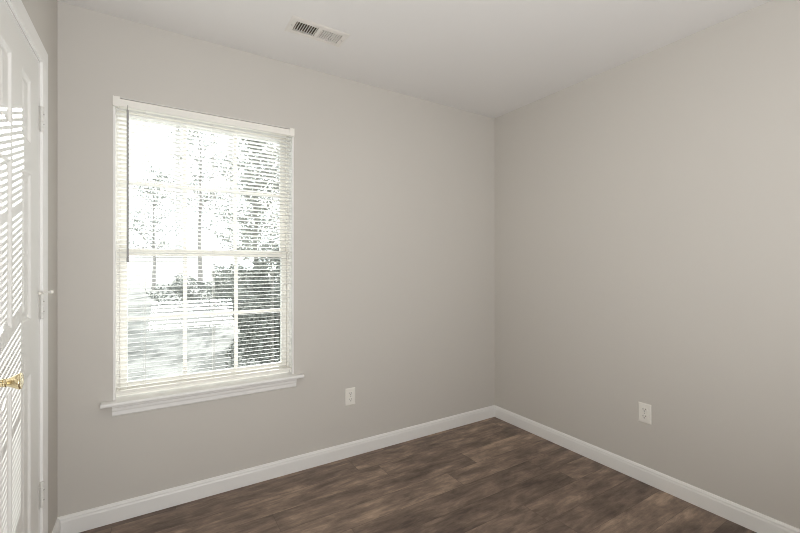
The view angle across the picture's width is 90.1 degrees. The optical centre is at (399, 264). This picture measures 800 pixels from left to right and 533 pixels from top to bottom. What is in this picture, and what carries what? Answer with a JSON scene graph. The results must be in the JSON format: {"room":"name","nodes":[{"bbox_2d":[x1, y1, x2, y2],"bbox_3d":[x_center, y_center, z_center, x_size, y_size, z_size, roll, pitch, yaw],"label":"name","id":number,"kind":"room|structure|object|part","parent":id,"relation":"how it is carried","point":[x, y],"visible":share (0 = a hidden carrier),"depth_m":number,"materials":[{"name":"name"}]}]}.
{"room":"empty bedroom","nodes":[
{"label":"empty bedroom","id":0,"kind":"room"},
{"bbox_2d":[6,0,56,532],"bbox_3d":[-0.693,0.018,0.298,0.140,2.440,3.490,0,0,-32],"label":"wall","id":1,"kind":"structure","parent":0,"point":[42,13],"depth_m":1.72,"materials":[{"name":"beige paint"}]},
{"bbox_2d":[0,0,53,532],"bbox_3d":[-1.256,0.232,1.254,0.197,2.011,0.604,0,0,-32],"label":"door","id":2,"kind":"structure","parent":1,"relation":"in","point":[21,116],"depth_m":1.28,"materials":[{"name":"white paint"}]},
{"bbox_3d":[-1.069,0.322,1.094,0.049,0.046,0.046,0,0,-32],"label":"knob","id":3,"kind":"part","parent":2,"relation":"part of","materials":[{"name":"gold metal"}]},
{"bbox_2d":[6,0,47,532],"bbox_3d":[-1.211,0.202,1.275,0.016,2.072,0.712,0,0,-32],"label":"door frame","id":4,"kind":"structure","parent":1,"relation":"attached to","point":[17,7],"depth_m":1.53,"materials":[{"name":"white paint"}]},
{"bbox_2d":[52,519,60,532],"bbox_3d":[-0.665,1.193,0.398,0.013,0.090,3.324,0,0,-32],"label":"baseboard","id":5,"kind":"structure","parent":1,"relation":"attached to","point":[57,527],"depth_m":1.77,"materials":[{"name":"white paint"}]},
{"bbox_2d":[57,1,494,516],"bbox_3d":[-0.429,0.018,2.603,3.031,2.440,0.140,0,0,-32],"label":"wall","id":6,"kind":"structure","parent":0,"point":[394,192],"depth_m":2.44,"materials":[{"name":"beige paint"}]},
{"bbox_2d":[100,98,303,416],"bbox_3d":[-1.032,-0.043,2.195,0.976,1.542,0.182,0,0,-32],"label":"window","id":7,"kind":"structure","parent":6,"relation":"in","point":[141,402],"depth_m":2.16,"materials":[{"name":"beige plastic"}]},
{"bbox_3d":[-1.012,0.663,2.164,0.976,0.019,0.109,0,0,-32],"label":"sill","id":8,"kind":"part","parent":7,"relation":"part of","materials":[{"name":"white paint"}]},
{"bbox_3d":[-1.070,-0.419,2.253,0.834,0.743,0.028,0,0,-32],"label":"sash","id":9,"kind":"part","parent":7,"relation":"part of","materials":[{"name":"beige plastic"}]},
{"bbox_3d":[-1.054,0.277,2.227,0.834,0.720,0.028,0,0,-32],"label":"sash","id":10,"kind":"part","parent":7,"relation":"part of","materials":[{"name":"beige plastic"}]},
{"bbox_2d":[113,95,294,393],"bbox_3d":[-1.012,-0.094,2.160,0.881,1.438,0.056,0,0,-32],"label":"window blind","id":11,"kind":"object","parent":7,"relation":"attached to","point":[117,101],"visible":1,"depth_m":2.12,"materials":[{"name":"beige plastic"}]},
{"bbox_3d":[-1.017,-0.789,2.167,0.849,0.028,0.032,0,0,-32],"label":"head rail","id":12,"kind":"part","parent":11,"relation":"part of","materials":[{"name":"beige plastic"}]},
{"bbox_3d":[-1.016,0.619,2.166,0.851,0.013,0.024,0,0,-32],"label":"rail","id":13,"kind":"part","parent":11,"relation":"part of","materials":[{"name":"beige plastic"}]},
{"bbox_3d":[-1.013,-0.079,2.167,0.007,1.394,0.028,0,0,-32],"label":"ladder cord","id":14,"kind":"part","parent":11,"relation":"part of","materials":[{"name":"white fabric"}]},
{"bbox_2d":[57,405,494,532],"bbox_3d":[-0.388,1.193,2.538,2.751,0.090,0.013,0,0,-32],"label":"baseboard","id":15,"kind":"structure","parent":6,"relation":"attached to","point":[96,517],"depth_m":2.24,"materials":[{"name":"white paint"}]},
{"bbox_2d":[345,387,354,405],"bbox_3d":[-0.320,0.852,2.583,0.070,0.111,0.008,0,0,-32],"label":"electrical outlet","id":16,"kind":"object","parent":6,"relation":"attached to","point":[349,392],"visible":1,"depth_m":2.58,"materials":[{"name":"white plastic"}]},
{"bbox_2d":[57,0,770,118],"bbox_3d":[0.814,-1.276,0.614,3.031,0.150,4.830,0,0,-32],"label":"ceiling","id":17,"kind":"structure","parent":0,"point":[494,59],"depth_m":2.06,"materials":[{"name":"paint"}]},
{"bbox_2d":[284,15,349,46],"bbox_3d":[-0.426,-1.257,2.060,0.302,0.123,0.147,0,0,-32],"label":"ceiling vent","id":18,"kind":"object","parent":17,"relation":"in","point":[296,25],"visible":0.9,"depth_m":2.06,"materials":[{"name":"white metal"}]},
{"bbox_2d":[80,417,756,532],"bbox_3d":[0.814,1.298,0.614,3.031,0.120,4.830,0,0,-32],"label":"floor","id":19,"kind":"structure","parent":0,"point":[490,475],"depth_m":2.12,"materials":[{"name":"brown wood"}]},
{"bbox_2d":[495,0,799,528],"bbox_3d":[1.759,0.018,1.830,0.140,2.440,3.490,0,0,-32],"label":"wall","id":20,"kind":"structure","parent":0,"point":[647,206],"depth_m":2.17,"materials":[{"name":"beige paint"}]},
{"bbox_2d":[638,401,650,424],"bbox_3d":[1.394,0.844,2.274,0.008,0.111,0.070,0,0,-32],"label":"electrical outlet","id":21,"kind":"object","parent":20,"relation":"attached to","point":[644,410],"visible":1,"depth_m":2.27,"materials":[{"name":"white plastic"}]},
{"bbox_2d":[495,405,799,532],"bbox_3d":[1.660,1.193,1.843,0.013,0.090,3.337,0,0,-32],"label":"baseboard","id":22,"kind":"structure","parent":20,"relation":"attached to","point":[755,521],"depth_m":2.20,"materials":[{"name":"white paint"}]},
{"label":"outside","id":23,"kind":"structure","parent":0,"visible":0},
{"bbox_2d":[127,270,279,380],"bbox_3d":[-32.113,1.738,65.358,130.000,0.100,139.840,0,0,-32],"label":"ground","id":24,"kind":"structure","parent":23,"point":[172,324],"depth_m":9.69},
{"bbox_2d":[129,161,182,289],"bbox_3d":[-16.022,-2.462,25.980,3.694,8.308,4.281,0,0,-32],"label":"tree","id":25,"kind":"object","parent":24,"relation":"on","point":[153,171],"visible":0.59,"depth_m":25.74,"materials":[{"name":"grey plant"}]},
{"bbox_2d":[145,275,223,305],"bbox_3d":[-9.147,1.087,17.123,3.049,1.367,2.214,0,0,-32],"label":"shrub","id":26,"kind":"object","parent":24,"relation":"on","point":[178,288],"visible":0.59,"depth_m":16.81,"materials":[{"name":"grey plant"}]},
{"bbox_3d":[-9.086,1.236,17.162,1.181,0.878,1.125,0,0,12],"label":"stem","id":27,"kind":"part","parent":26,"relation":"part of","materials":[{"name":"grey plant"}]},
{"bbox_2d":[153,128,245,286],"bbox_3d":[-15.325,-4.862,30.012,7.673,13.104,6.147,0,0,-32],"label":"tree","id":28,"kind":"object","parent":24,"relation":"on","point":[199,164],"visible":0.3,"depth_m":29.81,"materials":[{"name":"grey plant"}]},
{"bbox_2d":[200,264,252,311],"bbox_3d":[-6.260,0.852,14.815,2.105,1.805,1.561,0,0,-32],"label":"shrub","id":29,"kind":"object","parent":24,"relation":"on","point":[218,286],"visible":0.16,"depth_m":14.42,"materials":[{"name":"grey plant"}]},
{"bbox_2d":[190,138,278,290],"bbox_3d":[-9.650,-4.645,26.719,6.884,12.674,7.236,0,0,30],"label":"tree","id":30,"kind":"object","parent":24,"relation":"on","point":[245,177],"visible":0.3,"depth_m":25.86,"materials":[{"name":"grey plant"}]},
{"bbox_2d":[217,241,279,341],"bbox_3d":[-2.912,0.625,8.874,2.091,2.309,1.694,0,0,-32],"label":"shrub","id":31,"kind":"object","parent":24,"relation":"on","point":[277,261],"visible":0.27,"depth_m":8.52,"materials":[{"name":"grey plant"}]},
{"bbox_3d":[-2.819,0.848,8.749,0.956,1.599,0.466,0,0,-32],"label":"stem","id":32,"kind":"part","parent":31,"relation":"part of","materials":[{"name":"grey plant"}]},
{"bbox_2d":[224,284,279,368],"bbox_3d":[-2.138,1.015,6.410,1.305,1.462,1.349,0,0,-32],"label":"shrub","id":33,"kind":"object","parent":24,"relation":"on","point":[242,322],"visible":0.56,"depth_m":6.10,"materials":[{"name":"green plant"}]},
{"bbox_3d":[-2.062,1.137,6.452,0.394,1.062,0.614,0,0,-32],"label":"stem","id":34,"kind":"part","parent":33,"relation":"part of","materials":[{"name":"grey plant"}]}
]}

